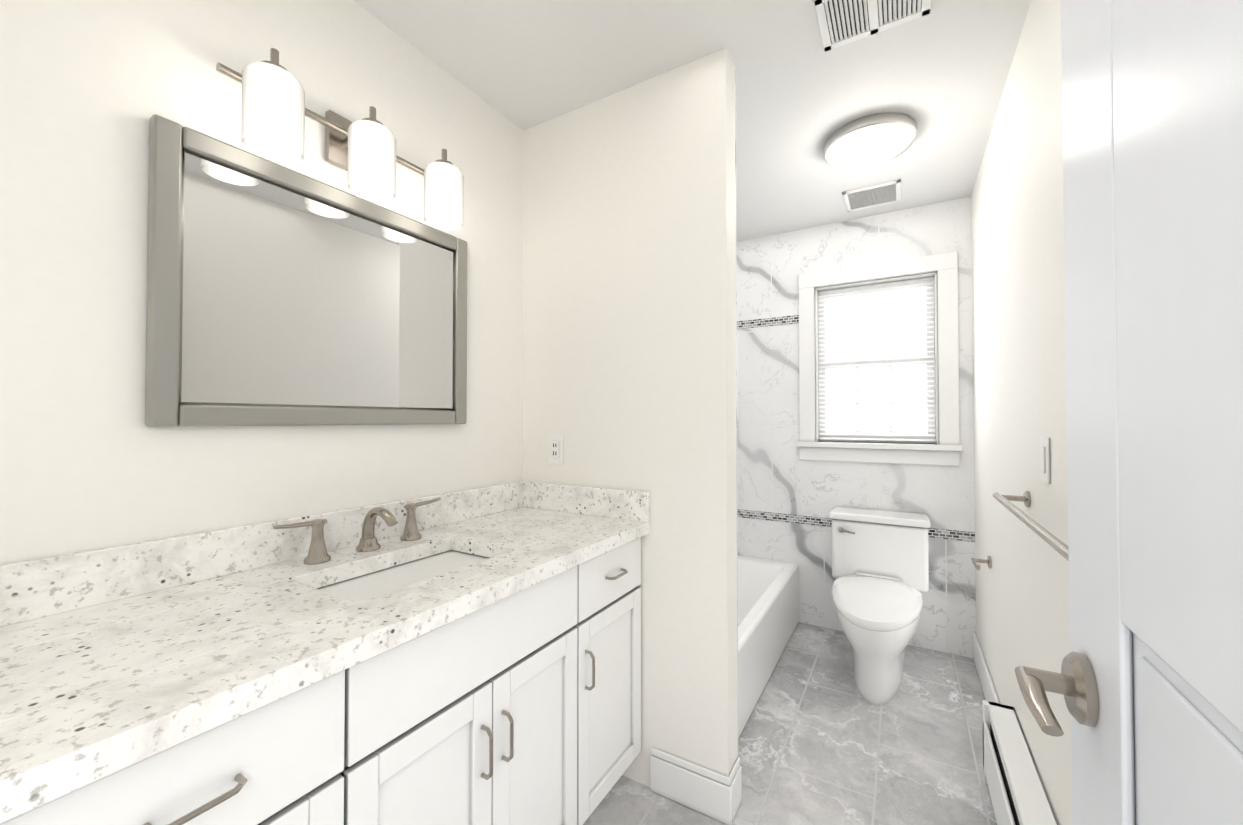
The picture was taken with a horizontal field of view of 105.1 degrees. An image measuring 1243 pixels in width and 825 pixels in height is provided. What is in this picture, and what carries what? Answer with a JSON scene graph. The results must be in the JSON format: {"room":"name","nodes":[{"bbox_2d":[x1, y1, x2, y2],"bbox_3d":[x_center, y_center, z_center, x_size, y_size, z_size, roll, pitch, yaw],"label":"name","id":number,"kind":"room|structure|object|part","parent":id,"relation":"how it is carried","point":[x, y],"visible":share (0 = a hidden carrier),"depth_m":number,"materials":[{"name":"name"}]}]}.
{"room":"bathroom","nodes":[
{"label":"bathroom","id":0,"kind":"room"},
{"bbox_2d":[0,0,523,564],"bbox_3d":[-0.496,0.060,1.829,0.100,2.400,3.670,-1,-1,31],"label":"wall","id":1,"kind":"structure","parent":0,"point":[88,456],"depth_m":0.98,"materials":[{"name":"paint"}]},
{"bbox_2d":[0,481,523,624],"bbox_3d":[-0.847,0.310,1.108,0.020,0.100,1.818,-1,-1,31],"label":"backsplash","id":2,"kind":"structure","parent":1,"relation":"attached to","point":[39,587],"depth_m":0.96,"materials":[{"name":"white stone"}]},
{"bbox_2d":[145,114,466,426],"bbox_3d":[-0.740,-0.279,1.290,0.029,0.626,0.795,-1,-1,31],"label":"mirror","id":3,"kind":"object","parent":1,"relation":"attached to","point":[278,295],"visible":0.98,"depth_m":1.16,"materials":[{"name":"silver metal"}]},
{"bbox_2d":[216,48,463,229],"bbox_3d":[-0.677,-0.683,1.256,0.178,0.221,0.600,-1,-1,31],"label":"sconce","id":4,"kind":"object","parent":1,"relation":"attached to","point":[275,112],"visible":1,"depth_m":1.19,"materials":[{"name":"white glass"}]},
{"bbox_2d":[523,48,737,786],"bbox_3d":[-0.009,0.059,1.733,0.838,2.400,0.100,-1,-1,31],"label":"wall","id":5,"kind":"structure","parent":0,"point":[629,289],"depth_m":1.60,"materials":[{"name":"paint"}]},
{"bbox_2d":[548,434,563,464],"bbox_3d":[-0.251,0.140,1.810,0.072,0.116,0.010,-1,-1,31],"label":"outlet","id":6,"kind":"object","parent":5,"relation":"attached to","point":[555,449],"visible":1,"depth_m":1.80,"materials":[{"name":"plastic"}]},
{"bbox_2d":[524,481,649,520],"bbox_3d":[-0.145,0.319,1.737,0.548,0.100,0.020,-1,-1,31],"label":"backsplash","id":7,"kind":"structure","parent":5,"relation":"attached to","point":[633,505],"depth_m":1.71,"materials":[{"name":"white stone"}]},
{"bbox_2d":[650,747,741,824],"bbox_3d":[0.241,1.187,1.560,0.277,0.140,0.114,-1,-1,31],"label":"baseboard","id":8,"kind":"structure","parent":5,"relation":"attached to","point":[717,796],"depth_m":1.50,"materials":[{"name":"white wood"}]},
{"bbox_2d":[735,69,737,731],"bbox_3d":[0.019,0.060,1.779,0.838,2.400,0.008,-1,-1,31],"label":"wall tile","id":9,"kind":"structure","parent":5,"relation":"attached to","point":[736,413],"depth_m":1.57,"materials":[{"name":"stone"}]},
{"bbox_2d":[353,0,1030,241],"bbox_3d":[0.246,-1.196,1.409,1.825,0.100,3.670,-1,-1,31],"label":"ceiling","id":10,"kind":"structure","parent":0,"point":[939,73],"depth_m":1.59,"materials":[{"name":"paint"}]},
{"bbox_2d":[824,113,916,168],"bbox_3d":[1.026,-1.099,1.975,0.344,0.075,0.344,-1,-1,31],"label":"ceiling light","id":11,"kind":"object","parent":10,"relation":"attached to","point":[870,140],"visible":1,"depth_m":1.90,"materials":[{"name":"white glass"}]},
{"bbox_2d":[842,179,900,211],"bbox_3d":[1.308,-1.125,2.482,0.260,0.008,0.260,-1,-1,31],"label":"fan","id":12,"kind":"object","parent":10,"relation":"attached to","point":[885,193],"visible":1,"depth_m":2.47,"materials":[{"name":"white plastic"}]},
{"bbox_2d":[814,0,930,51],"bbox_3d":[0.706,-1.142,1.337,0.280,0.008,0.215,-1,-1,31],"label":"ceiling vent","id":13,"kind":"object","parent":10,"relation":"in","point":[842,22],"visible":1,"depth_m":1.37,"materials":[{"name":"white metal"}]},
{"bbox_2d":[583,622,996,824],"bbox_3d":[0.246,1.304,1.371,1.825,0.100,3.670,-1,-1,31],"label":"floor","id":14,"kind":"structure","parent":0,"point":[821,741],"depth_m":1.76,"materials":[{"name":"tile"}]},
{"bbox_2d":[0,529,649,824],"bbox_3d":[-0.611,0.824,0.960,0.568,0.848,1.818,-1,-1,31],"label":"bathroom vanity","id":15,"kind":"object","parent":14,"relation":"on","point":[468,657],"depth_m":0.92,"materials":[{"name":"white wood"}]},
{"bbox_2d":[0,505,649,812],"bbox_3d":[-0.611,0.378,0.967,0.568,0.040,1.818,-1,-1,31],"label":"countertop","id":16,"kind":"structure","parent":15,"relation":"on","point":[90,688],"depth_m":0.75,"materials":[{"name":"white stone"}]},
{"bbox_2d":[268,497,443,564],"bbox_3d":[-0.635,0.304,1.240,0.139,0.116,0.445,-1,-1,31],"label":"faucet","id":17,"kind":"object","parent":16,"relation":"on","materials":[{"name":"silver metal"}]},
{"bbox_2d":[312,545,495,600],"bbox_3d":[-0.497,0.476,1.144,0.297,0.176,0.467,-1,-1,31],"label":"sink","id":18,"kind":"object","parent":16,"relation":"in","point":[377,578],"depth_m":1.20,"materials":[{"name":"white ceramic"}]},
{"bbox_2d":[738,555,798,738],"bbox_3d":[0.375,1.090,2.433,0.750,0.360,1.504,-1,-1,31],"label":"tub","id":19,"kind":"object","parent":14,"relation":"on","point":[768,605],"visible":0.31,"depth_m":2.35,"materials":[{"name":"ceramic"}]},
{"bbox_2d":[829,506,930,705],"bbox_3d":[1.233,0.905,2.304,0.470,0.726,0.854,-1,-1,31],"label":"toilet","id":20,"kind":"object","parent":14,"relation":"on","point":[880,566],"visible":1,"depth_m":2.33,"materials":[{"name":"ceramic"}]},
{"bbox_3d":[1.212,0.637,2.560,0.082,0.024,0.028,-1,-1,31],"label":"flush lever","id":21,"kind":"part","parent":20,"relation":"part of","materials":[{"name":"silver metal"}]},
{"bbox_3d":[1.183,0.870,2.220,0.388,0.048,0.657,-1,-1,31],"label":"seat lid","id":22,"kind":"part","parent":20,"relation":"part of","materials":[{"name":"plastic"}]},
{"bbox_3d":[1.215,1.082,2.272,0.376,0.370,0.760,-1,-1,31],"label":"bowl","id":23,"kind":"part","parent":20,"relation":"part of","materials":[{"name":"ceramic"}]},
{"bbox_3d":[1.395,0.564,2.584,0.470,0.037,0.217,-1,-1,31],"label":"tank lid","id":24,"kind":"part","parent":20,"relation":"part of","materials":[{"name":"ceramic"}]},
{"bbox_3d":[1.393,0.828,2.576,0.450,0.488,0.218,-1,-1,31],"label":"tank","id":25,"kind":"part","parent":20,"relation":"part of","materials":[{"name":"ceramic"}]},
{"bbox_2d":[982,700,1059,824],"bbox_3d":[0.657,1.106,0.562,0.087,0.270,2.450,-1,-1,31],"label":"heater","id":26,"kind":"object","parent":14,"relation":"on","point":[1013,780],"visible":1,"depth_m":1.36,"materials":[{"name":"metal"}]},
{"bbox_2d":[736,197,975,657],"bbox_3d":[1.155,0.077,2.927,1.825,2.400,0.100,-1,-1,31],"label":"wall","id":27,"kind":"structure","parent":0,"point":[775,474],"depth_m":2.83,"materials":[{"name":"stone"}]},
{"bbox_2d":[737,315,798,328],"bbox_3d":[0.761,-0.570,3.109,0.757,0.050,0.004,-1,-1,31],"label":"wall band","id":28,"kind":"object","parent":27,"relation":"attached to","point":[784,320],"visible":0.5,"depth_m":3.01,"materials":[{"name":"tile"}]},
{"bbox_2d":[737,509,974,541],"bbox_3d":[1.131,0.651,2.871,1.617,0.050,0.004,-1,-1,31],"label":"wall band","id":29,"kind":"object","parent":27,"relation":"attached to","point":[932,532],"visible":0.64,"depth_m":2.86,"materials":[{"name":"tile"}]},
{"bbox_2d":[797,251,962,465],"bbox_3d":[1.447,-0.280,2.733,0.816,1.128,0.145,-1,-1,31],"label":"window","id":30,"kind":"structure","parent":27,"relation":"in","point":[946,449],"depth_m":2.73,"materials":[{"name":"white wood"}]},
{"bbox_3d":[1.478,-0.290,2.787,0.620,0.930,0.004,-1,-1,31],"label":"glowing window glass","id":31,"kind":"part","parent":30,"relation":"part of","materials":[{"name":"white glass"}]},
{"bbox_3d":[1.473,-0.284,2.779,0.596,0.918,0.040,-1,-1,31],"label":"window sash","id":32,"kind":"part","parent":30,"relation":"part of","materials":[{"name":"white glass"}]},
{"bbox_2d":[971,0,1071,824],"bbox_3d":[0.988,0.047,0.951,0.100,2.400,3.670,-1,-1,31],"label":"wall","id":33,"kind":"structure","parent":0,"point":[1019,371],"depth_m":1.42,"materials":[{"name":"paint"}]},
{"bbox_2d":[971,556,991,569],"bbox_3d":[1.500,0.633,1.972,0.066,0.052,0.190,-1,-1,31],"label":"paper holder","id":34,"kind":"object","parent":33,"relation":"attached to","point":[988,561],"visible":1,"depth_m":2.00,"materials":[{"name":"silver metal"}]},
{"bbox_2d":[973,631,999,703],"bbox_3d":[1.563,1.193,2.018,0.014,0.140,1.020,-1,-1,31],"label":"baseboard","id":35,"kind":"structure","parent":33,"relation":"attached to","point":[987,685],"depth_m":2.13,"materials":[{"name":"white wood"}]},
{"bbox_2d":[993,491,1068,560],"bbox_3d":[0.970,0.249,1.093,0.079,0.048,0.830,-1,-1,31],"label":"towel rail","id":36,"kind":"object","parent":33,"relation":"attached to","point":[1053,541],"visible":0.58,"depth_m":1.07,"materials":[{"name":"silver metal"}]},
{"bbox_2d":[1040,437,1049,483],"bbox_3d":[1.083,0.121,1.220,0.010,0.116,0.072,-1,-1,31],"label":"switch plate","id":37,"kind":"object","parent":33,"relation":"attached to","point":[1045,458],"visible":0.98,"depth_m":1.21,"materials":[{"name":"plastic"}]},
{"bbox_3d":[-0.663,0.030,-0.146,1.625,2.400,0.100,-1,-1,31],"label":"wall","id":38,"kind":"structure","parent":0,"visible":0},
{"bbox_2d":[1015,0,1242,824],"bbox_3d":[0.344,0.213,0.261,0.100,2.032,0.790,-1,-1,31],"label":"door","id":39,"kind":"structure","parent":38,"relation":"in","point":[1147,682],"depth_m":0.39,"materials":[{"name":"paint"}]},
{"bbox_3d":[0.479,0.311,0.523,0.064,0.074,0.136,-1,-1,31],"label":"handle","id":40,"kind":"part","parent":39,"relation":"part of","materials":[{"name":"silver metal"}]}
]}

